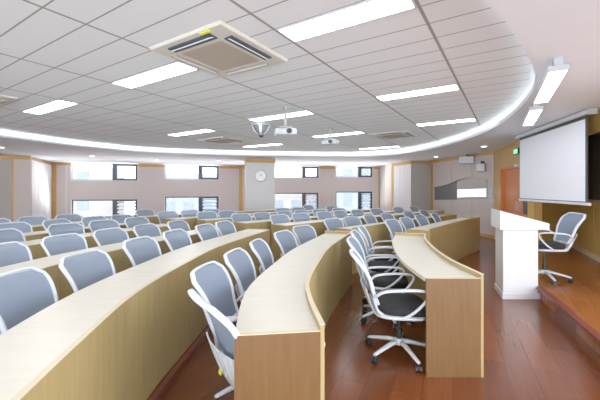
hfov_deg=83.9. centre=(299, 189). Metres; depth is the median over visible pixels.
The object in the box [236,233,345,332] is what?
countertop
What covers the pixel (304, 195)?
window
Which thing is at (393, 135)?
grille
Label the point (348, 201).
building
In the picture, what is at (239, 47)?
outlet
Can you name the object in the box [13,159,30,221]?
wall panel
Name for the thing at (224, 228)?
office chair
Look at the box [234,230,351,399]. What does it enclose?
curved desk
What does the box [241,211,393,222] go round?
countertop
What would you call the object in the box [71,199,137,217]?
window
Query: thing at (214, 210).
office chair
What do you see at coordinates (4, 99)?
air conditioner cassette
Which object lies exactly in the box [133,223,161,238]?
office chair
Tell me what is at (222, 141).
grille
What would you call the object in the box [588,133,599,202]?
blackboard
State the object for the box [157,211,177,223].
office chair
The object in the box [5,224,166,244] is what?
countertop
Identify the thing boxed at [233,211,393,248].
curved desk
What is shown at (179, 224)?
office chair
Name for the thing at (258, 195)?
wall pier
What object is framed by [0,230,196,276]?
countertop
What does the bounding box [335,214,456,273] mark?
curved desk
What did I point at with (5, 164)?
wall
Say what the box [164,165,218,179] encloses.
window
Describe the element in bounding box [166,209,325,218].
countertop
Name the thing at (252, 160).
trim
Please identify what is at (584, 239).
wall
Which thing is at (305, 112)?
ceiling light
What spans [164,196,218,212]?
window
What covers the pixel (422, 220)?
office chair
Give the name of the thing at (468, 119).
ceiling light
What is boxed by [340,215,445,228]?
countertop
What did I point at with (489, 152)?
trim
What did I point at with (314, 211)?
office chair
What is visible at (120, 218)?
office chair
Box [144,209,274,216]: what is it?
countertop
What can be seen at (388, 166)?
wall
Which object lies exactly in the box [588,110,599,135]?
wall
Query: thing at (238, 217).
office chair
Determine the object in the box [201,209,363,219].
countertop
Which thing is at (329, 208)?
office chair
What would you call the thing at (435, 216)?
office chair
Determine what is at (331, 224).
office chair
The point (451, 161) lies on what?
trim
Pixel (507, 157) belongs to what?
wall
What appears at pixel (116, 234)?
office chair
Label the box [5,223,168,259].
curved desk
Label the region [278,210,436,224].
countertop
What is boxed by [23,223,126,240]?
curved desk
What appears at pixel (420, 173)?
wall
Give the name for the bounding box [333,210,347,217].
office chair
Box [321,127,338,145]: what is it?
projector
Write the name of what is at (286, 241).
office chair
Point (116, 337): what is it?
curved desk
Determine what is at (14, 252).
office chair
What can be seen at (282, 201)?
building
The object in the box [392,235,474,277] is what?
countertop
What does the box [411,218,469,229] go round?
countertop
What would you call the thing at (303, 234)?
office chair
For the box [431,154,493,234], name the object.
wall
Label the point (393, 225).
office chair
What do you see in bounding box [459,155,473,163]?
wall speaker
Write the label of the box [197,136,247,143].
air conditioner cassette
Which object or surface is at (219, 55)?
grille
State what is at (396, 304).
office chair
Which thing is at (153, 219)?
curved desk
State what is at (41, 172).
wall
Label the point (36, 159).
trim
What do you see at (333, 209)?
office chair
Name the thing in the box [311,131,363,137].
ceiling light
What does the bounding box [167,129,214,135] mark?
ceiling light
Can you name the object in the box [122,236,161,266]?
office chair
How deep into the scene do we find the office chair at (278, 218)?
6.88 m
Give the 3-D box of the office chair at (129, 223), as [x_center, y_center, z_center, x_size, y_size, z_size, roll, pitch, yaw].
[-2.751,0.955,6.057,0.766,0.910,0.622,0,0,26]
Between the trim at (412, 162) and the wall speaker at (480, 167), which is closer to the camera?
the wall speaker at (480, 167)
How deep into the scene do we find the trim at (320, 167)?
16.52 m
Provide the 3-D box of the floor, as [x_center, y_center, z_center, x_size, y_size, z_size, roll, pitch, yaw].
[-2.000,1.510,6.850,22.000,0.100,19.700,0,0,0]
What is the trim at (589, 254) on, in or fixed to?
attached to the wall at (584, 239)
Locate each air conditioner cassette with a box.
[0,94,16,104]
[149,20,287,77]
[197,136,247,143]
[369,130,417,139]
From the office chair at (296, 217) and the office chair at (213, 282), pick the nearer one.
the office chair at (213, 282)
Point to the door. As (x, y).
(509, 175)
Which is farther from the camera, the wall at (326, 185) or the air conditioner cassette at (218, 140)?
the wall at (326, 185)
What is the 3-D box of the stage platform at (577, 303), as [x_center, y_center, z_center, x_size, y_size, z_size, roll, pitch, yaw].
[3.785,1.374,4.343,1.416,0.172,8.398,0,0,27]
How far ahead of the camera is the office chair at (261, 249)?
3.71 m
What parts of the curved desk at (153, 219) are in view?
panel, panel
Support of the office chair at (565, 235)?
on the stage platform at (577, 303)
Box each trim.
[0,155,30,159]
[11,159,12,221]
[32,157,51,164]
[52,162,70,165]
[52,165,55,218]
[66,165,66,213]
[138,164,164,166]
[219,166,244,168]
[239,169,242,210]
[246,158,274,162]
[319,166,334,168]
[378,169,379,207]
[391,166,393,210]
[392,161,410,165]
[411,161,430,163]
[431,151,493,162]
[431,164,432,209]
[451,161,451,213]
[480,233,493,238]
[493,140,519,152]
[571,244,599,262]
[593,202,593,252]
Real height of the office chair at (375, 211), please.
0.910 m
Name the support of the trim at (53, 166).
attached to the wall at (151, 188)
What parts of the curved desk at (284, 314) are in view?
panel, panel, panel, panel, panel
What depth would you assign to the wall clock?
12.42 m
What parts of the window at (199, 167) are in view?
frame, sash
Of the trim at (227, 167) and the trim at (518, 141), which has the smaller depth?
the trim at (518, 141)
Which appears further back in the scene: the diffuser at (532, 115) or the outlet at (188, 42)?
the diffuser at (532, 115)
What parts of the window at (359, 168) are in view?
frame, sash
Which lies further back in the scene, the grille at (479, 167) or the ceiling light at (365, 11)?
the grille at (479, 167)
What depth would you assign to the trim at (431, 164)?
13.40 m
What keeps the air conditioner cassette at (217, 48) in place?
attached to the ceiling tiles
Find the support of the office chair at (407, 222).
on the floor
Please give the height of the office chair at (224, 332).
0.910 m
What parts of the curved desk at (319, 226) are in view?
panel, panel, panel, panel, panel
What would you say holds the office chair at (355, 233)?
on the floor
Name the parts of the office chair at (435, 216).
backrest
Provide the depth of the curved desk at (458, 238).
6.88 m
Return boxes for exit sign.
[514,143,519,154]
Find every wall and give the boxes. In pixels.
[0,156,31,219]
[32,157,51,220]
[56,163,244,218]
[275,166,377,208]
[379,165,384,210]
[385,164,391,210]
[394,164,410,210]
[411,164,430,210]
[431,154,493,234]
[494,143,541,239]
[528,201,568,241]
[569,202,599,256]
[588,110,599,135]
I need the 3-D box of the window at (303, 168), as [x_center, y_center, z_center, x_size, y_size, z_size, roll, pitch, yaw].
[-0.332,-0.860,16.541,2.560,0.580,0.112,0,0,-1]
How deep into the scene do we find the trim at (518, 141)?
8.65 m
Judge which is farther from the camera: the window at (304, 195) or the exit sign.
the window at (304, 195)
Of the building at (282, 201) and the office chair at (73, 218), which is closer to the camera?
the office chair at (73, 218)
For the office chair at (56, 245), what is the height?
0.910 m
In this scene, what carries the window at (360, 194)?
in the wall at (326, 185)
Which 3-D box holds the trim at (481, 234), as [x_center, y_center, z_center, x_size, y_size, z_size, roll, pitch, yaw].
[5.551,1.410,11.674,0.020,0.100,3.386,0,0,-8]
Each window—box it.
[71,163,137,180]
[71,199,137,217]
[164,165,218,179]
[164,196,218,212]
[275,167,318,177]
[275,193,318,208]
[335,167,372,177]
[335,192,372,208]
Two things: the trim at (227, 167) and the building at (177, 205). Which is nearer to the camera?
the trim at (227, 167)
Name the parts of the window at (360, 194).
sash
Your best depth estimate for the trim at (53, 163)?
14.09 m
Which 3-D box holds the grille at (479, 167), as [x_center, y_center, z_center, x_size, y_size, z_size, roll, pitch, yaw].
[5.558,-0.693,10.299,0.012,0.230,0.230,0,0,-43]
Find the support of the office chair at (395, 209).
on the platform at (162, 386)
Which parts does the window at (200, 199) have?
frame, sash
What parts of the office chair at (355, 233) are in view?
frame, backrest, armrest, armrest, seat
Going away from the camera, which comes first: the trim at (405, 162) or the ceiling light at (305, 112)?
the ceiling light at (305, 112)
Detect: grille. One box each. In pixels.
[182,41,258,70]
[211,139,234,143]
[382,134,406,138]
[476,164,483,170]
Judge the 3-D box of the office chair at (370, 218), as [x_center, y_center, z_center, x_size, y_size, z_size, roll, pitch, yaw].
[1.774,1.006,7.224,0.766,0.908,0.622,0,0,40]
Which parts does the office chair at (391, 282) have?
frame, backrest, armrest, armrest, seat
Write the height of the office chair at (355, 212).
0.908 m
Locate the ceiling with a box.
[0,0,599,165]
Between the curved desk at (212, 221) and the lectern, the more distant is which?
the curved desk at (212, 221)
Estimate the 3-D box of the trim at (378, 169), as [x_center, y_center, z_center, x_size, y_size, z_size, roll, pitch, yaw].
[3.964,0.210,16.585,0.126,2.500,0.033,0,0,0]
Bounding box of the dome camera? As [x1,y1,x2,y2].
[251,122,270,137]
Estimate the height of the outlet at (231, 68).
0.014 m
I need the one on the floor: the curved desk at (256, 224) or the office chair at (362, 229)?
the office chair at (362, 229)
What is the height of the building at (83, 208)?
8.000 m
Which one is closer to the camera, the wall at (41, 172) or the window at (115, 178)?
the wall at (41, 172)
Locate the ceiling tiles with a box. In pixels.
[0,0,534,152]
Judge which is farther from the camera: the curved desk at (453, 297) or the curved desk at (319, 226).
the curved desk at (319, 226)
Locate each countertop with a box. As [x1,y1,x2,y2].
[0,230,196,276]
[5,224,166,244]
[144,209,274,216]
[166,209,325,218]
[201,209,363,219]
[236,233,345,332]
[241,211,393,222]
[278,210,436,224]
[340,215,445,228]
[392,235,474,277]
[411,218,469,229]
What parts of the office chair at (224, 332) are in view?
frame, backrest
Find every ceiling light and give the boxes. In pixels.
[21,99,78,114]
[111,61,199,88]
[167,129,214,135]
[242,143,282,147]
[248,110,314,121]
[276,0,416,42]
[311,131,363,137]
[359,146,399,149]
[375,84,459,100]
[416,118,475,125]
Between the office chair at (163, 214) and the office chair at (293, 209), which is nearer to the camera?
the office chair at (163, 214)
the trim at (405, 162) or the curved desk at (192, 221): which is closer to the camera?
the curved desk at (192, 221)
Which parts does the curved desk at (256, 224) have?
panel, panel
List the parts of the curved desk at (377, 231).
panel, panel, panel, panel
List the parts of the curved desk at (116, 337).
panel, panel, panel, panel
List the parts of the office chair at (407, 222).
backrest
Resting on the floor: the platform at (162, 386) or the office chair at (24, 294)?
the platform at (162, 386)
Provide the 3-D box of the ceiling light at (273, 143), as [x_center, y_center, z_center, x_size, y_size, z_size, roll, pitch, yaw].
[-1.150,-1.345,10.092,1.380,0.010,0.282,0,0,32]
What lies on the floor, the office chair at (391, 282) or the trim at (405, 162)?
the office chair at (391, 282)
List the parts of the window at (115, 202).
frame, sash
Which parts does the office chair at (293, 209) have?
backrest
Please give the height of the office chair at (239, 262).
0.910 m
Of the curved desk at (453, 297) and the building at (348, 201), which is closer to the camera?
the curved desk at (453, 297)
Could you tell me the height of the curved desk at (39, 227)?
0.774 m
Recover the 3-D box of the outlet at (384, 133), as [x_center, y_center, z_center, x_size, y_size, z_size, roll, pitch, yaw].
[2.103,-1.313,7.868,0.521,0.024,0.377,0,0,0]
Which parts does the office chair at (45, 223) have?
backrest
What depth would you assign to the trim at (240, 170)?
16.34 m
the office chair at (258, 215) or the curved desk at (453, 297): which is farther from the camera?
the office chair at (258, 215)
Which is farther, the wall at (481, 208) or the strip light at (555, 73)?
the wall at (481, 208)
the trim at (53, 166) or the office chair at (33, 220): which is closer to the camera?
the office chair at (33, 220)
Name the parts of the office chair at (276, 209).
backrest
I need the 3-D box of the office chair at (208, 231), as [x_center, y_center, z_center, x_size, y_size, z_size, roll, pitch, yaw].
[-1.080,0.955,4.798,0.766,0.910,0.622,0,0,15]
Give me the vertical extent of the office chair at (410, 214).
0.908 m
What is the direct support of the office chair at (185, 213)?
on the platform at (162, 386)
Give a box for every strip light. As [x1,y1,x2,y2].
[522,103,543,125]
[533,57,569,103]
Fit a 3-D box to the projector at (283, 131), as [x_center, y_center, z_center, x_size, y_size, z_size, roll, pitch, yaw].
[-0.232,-1.115,5.410,0.340,0.470,0.320,0,0,-9]
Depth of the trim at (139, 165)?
15.13 m
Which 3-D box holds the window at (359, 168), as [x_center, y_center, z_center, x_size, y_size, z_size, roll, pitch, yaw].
[2.678,-0.875,16.613,1.900,0.550,0.112,0,0,-1]
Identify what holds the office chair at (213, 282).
on the floor
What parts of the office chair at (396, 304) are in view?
backrest, frame, armrest, armrest, seat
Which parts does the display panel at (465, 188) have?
wave trim, bright pane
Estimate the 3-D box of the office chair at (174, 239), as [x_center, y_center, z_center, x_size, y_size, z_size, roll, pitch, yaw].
[-1.259,0.955,4.133,0.766,0.910,0.622,0,0,12]
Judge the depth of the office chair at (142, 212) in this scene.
8.64 m
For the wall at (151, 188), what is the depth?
15.12 m
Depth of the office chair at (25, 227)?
5.26 m
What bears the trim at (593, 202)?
attached to the wall at (584, 239)
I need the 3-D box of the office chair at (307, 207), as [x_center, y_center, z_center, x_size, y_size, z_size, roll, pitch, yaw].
[0.499,0.956,10.908,0.766,0.908,0.622,0,0,43]
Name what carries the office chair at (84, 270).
on the platform at (162, 386)
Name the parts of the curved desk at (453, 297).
panel, divider panel, panel, panel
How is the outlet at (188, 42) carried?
attached to the air conditioner cassette at (217, 48)
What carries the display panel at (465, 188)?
attached to the wall at (481, 208)
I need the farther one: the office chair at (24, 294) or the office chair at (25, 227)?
the office chair at (25, 227)
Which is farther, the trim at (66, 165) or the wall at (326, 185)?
the wall at (326, 185)
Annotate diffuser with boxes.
[523,110,541,125]
[535,70,566,102]
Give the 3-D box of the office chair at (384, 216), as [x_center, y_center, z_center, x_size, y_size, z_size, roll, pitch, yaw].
[2.272,1.006,7.717,0.622,0.908,0.766,0,0,-42]
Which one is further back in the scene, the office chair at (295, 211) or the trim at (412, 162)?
the trim at (412, 162)
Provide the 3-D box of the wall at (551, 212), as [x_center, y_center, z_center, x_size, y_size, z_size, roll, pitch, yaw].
[5.560,0.135,7.452,1.595,2.650,0.120,0,0,-30]
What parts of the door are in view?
frame, glass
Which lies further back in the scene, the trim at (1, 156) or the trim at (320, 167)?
the trim at (320, 167)
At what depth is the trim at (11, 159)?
11.28 m
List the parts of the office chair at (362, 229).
backrest, frame, armrest, seat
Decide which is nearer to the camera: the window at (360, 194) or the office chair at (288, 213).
the office chair at (288, 213)
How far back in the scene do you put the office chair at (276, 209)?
9.38 m
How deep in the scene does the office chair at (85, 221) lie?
6.33 m
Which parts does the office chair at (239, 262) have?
backrest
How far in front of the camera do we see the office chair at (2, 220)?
6.03 m
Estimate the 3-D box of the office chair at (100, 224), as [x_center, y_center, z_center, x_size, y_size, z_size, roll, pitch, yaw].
[-3.016,0.955,5.453,0.766,0.910,0.622,0,0,28]
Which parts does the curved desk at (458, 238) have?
panel, panel, panel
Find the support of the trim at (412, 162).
attached to the wall at (420, 173)
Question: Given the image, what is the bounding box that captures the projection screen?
[515,108,597,205]
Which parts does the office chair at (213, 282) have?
backrest, frame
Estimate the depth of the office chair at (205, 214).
7.81 m
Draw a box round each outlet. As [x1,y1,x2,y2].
[168,33,216,52]
[171,54,218,73]
[224,35,271,59]
[225,62,268,74]
[378,132,401,135]
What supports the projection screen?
hanging from the ceiling
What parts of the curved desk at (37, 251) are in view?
panel, panel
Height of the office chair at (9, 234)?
0.910 m
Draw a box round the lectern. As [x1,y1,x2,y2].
[491,209,549,299]
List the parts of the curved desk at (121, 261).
panel, panel, panel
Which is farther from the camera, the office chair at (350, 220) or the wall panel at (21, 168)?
the wall panel at (21, 168)
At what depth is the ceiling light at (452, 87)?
4.60 m
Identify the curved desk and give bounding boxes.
[0,229,269,399]
[0,230,220,300]
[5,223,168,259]
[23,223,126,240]
[31,220,110,231]
[136,209,291,224]
[163,209,326,229]
[197,209,369,226]
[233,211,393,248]
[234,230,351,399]
[271,210,443,262]
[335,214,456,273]
[392,232,483,377]
[407,216,479,260]
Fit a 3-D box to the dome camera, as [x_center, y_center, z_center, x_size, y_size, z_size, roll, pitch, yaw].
[-0.790,-1.210,6.800,0.410,0.280,0.410,0,0,0]
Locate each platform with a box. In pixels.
[147,300,240,399]
[536,247,599,354]
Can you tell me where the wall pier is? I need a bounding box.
[245,162,274,210]
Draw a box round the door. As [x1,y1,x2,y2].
[500,164,527,217]
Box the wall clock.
[255,170,265,181]
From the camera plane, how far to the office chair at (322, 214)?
7.82 m
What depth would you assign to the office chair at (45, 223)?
5.75 m
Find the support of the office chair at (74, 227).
on the platform at (162, 386)
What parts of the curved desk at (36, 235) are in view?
panel, panel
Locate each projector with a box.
[275,106,296,136]
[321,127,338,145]
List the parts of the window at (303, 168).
frame, sash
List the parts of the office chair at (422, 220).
backrest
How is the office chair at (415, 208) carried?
on the platform at (162, 386)
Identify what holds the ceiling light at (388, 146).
attached to the ceiling tiles
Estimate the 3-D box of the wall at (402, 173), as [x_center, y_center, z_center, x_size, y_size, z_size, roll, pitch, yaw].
[4.386,0.135,14.061,0.300,2.650,1.494,0,0,-14]
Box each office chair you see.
[0,218,11,224]
[0,222,32,232]
[0,228,25,242]
[0,241,32,266]
[0,266,58,334]
[17,215,47,224]
[40,233,87,255]
[42,218,71,229]
[46,222,84,237]
[55,213,81,221]
[59,249,115,292]
[81,216,108,225]
[88,219,119,231]
[92,227,128,245]
[110,214,133,222]
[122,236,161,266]
[124,216,149,227]
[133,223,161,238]
[135,209,154,215]
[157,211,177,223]
[162,229,191,250]
[167,220,190,230]
[181,210,198,216]
[187,289,239,387]
[190,261,244,399]
[195,223,219,240]
[196,211,217,218]
[204,209,219,214]
[215,220,236,235]
[218,210,235,217]
[223,247,256,301]
[231,213,251,221]
[249,238,273,273]
[253,212,269,219]
[269,214,289,223]
[273,230,297,256]
[275,208,290,213]
[277,210,291,217]
[291,207,305,212]
[291,213,310,221]
[292,225,316,245]
[294,210,308,213]
[303,205,313,209]
[312,209,325,215]
[316,211,333,219]
[324,218,344,230]
[326,206,338,210]
[332,208,346,211]
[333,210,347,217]
[343,216,361,226]
[346,236,415,329]
[349,248,424,372]
[350,209,364,215]
[350,229,398,302]
[357,225,397,260]
[363,214,377,223]
[370,208,383,214]
[380,213,394,221]
[385,219,402,239]
[392,207,404,212]
[399,217,414,232]
[403,211,414,218]
[409,206,418,211]
[414,214,429,225]
[419,210,429,216]
[430,212,441,222]
[538,212,586,285]
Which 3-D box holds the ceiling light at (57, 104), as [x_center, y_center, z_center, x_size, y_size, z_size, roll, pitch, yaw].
[-4.104,-1.345,5.455,1.380,0.010,0.282,0,0,32]
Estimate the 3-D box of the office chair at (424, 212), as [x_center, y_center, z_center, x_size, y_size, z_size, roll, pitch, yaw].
[3.628,1.006,8.985,0.766,0.908,0.622,0,0,43]
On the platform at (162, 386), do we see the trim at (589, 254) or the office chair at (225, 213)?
the office chair at (225, 213)
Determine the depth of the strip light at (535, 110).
4.64 m
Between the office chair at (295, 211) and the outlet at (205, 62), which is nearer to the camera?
the outlet at (205, 62)
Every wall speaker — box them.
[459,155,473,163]
[476,161,485,171]
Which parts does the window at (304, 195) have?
sash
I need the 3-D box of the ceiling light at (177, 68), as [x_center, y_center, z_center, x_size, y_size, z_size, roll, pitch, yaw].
[-1.747,-1.345,3.954,1.310,0.010,0.282,0,0,33]
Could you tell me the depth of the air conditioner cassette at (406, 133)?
8.03 m
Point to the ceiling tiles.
(51, 50)
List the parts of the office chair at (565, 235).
seat, armrest, frame, backrest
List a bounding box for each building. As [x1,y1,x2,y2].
[74,165,124,216]
[166,174,216,213]
[275,194,316,208]
[336,168,369,209]
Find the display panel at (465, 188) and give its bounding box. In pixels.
[434,178,486,199]
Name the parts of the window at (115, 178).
frame, sash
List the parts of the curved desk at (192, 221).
panel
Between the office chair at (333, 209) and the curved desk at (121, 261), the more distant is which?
the office chair at (333, 209)
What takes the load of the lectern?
on the floor
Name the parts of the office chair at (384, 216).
backrest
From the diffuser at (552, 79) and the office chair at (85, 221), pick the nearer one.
the diffuser at (552, 79)
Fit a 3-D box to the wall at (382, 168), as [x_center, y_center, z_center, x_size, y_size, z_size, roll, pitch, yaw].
[4.025,0.135,16.102,0.120,2.650,1.000,0,0,-2]
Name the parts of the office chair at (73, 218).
frame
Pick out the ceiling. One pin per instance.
(547, 30)
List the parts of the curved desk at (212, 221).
panel, panel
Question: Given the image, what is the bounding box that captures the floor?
[160,236,599,399]
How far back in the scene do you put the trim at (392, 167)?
14.66 m

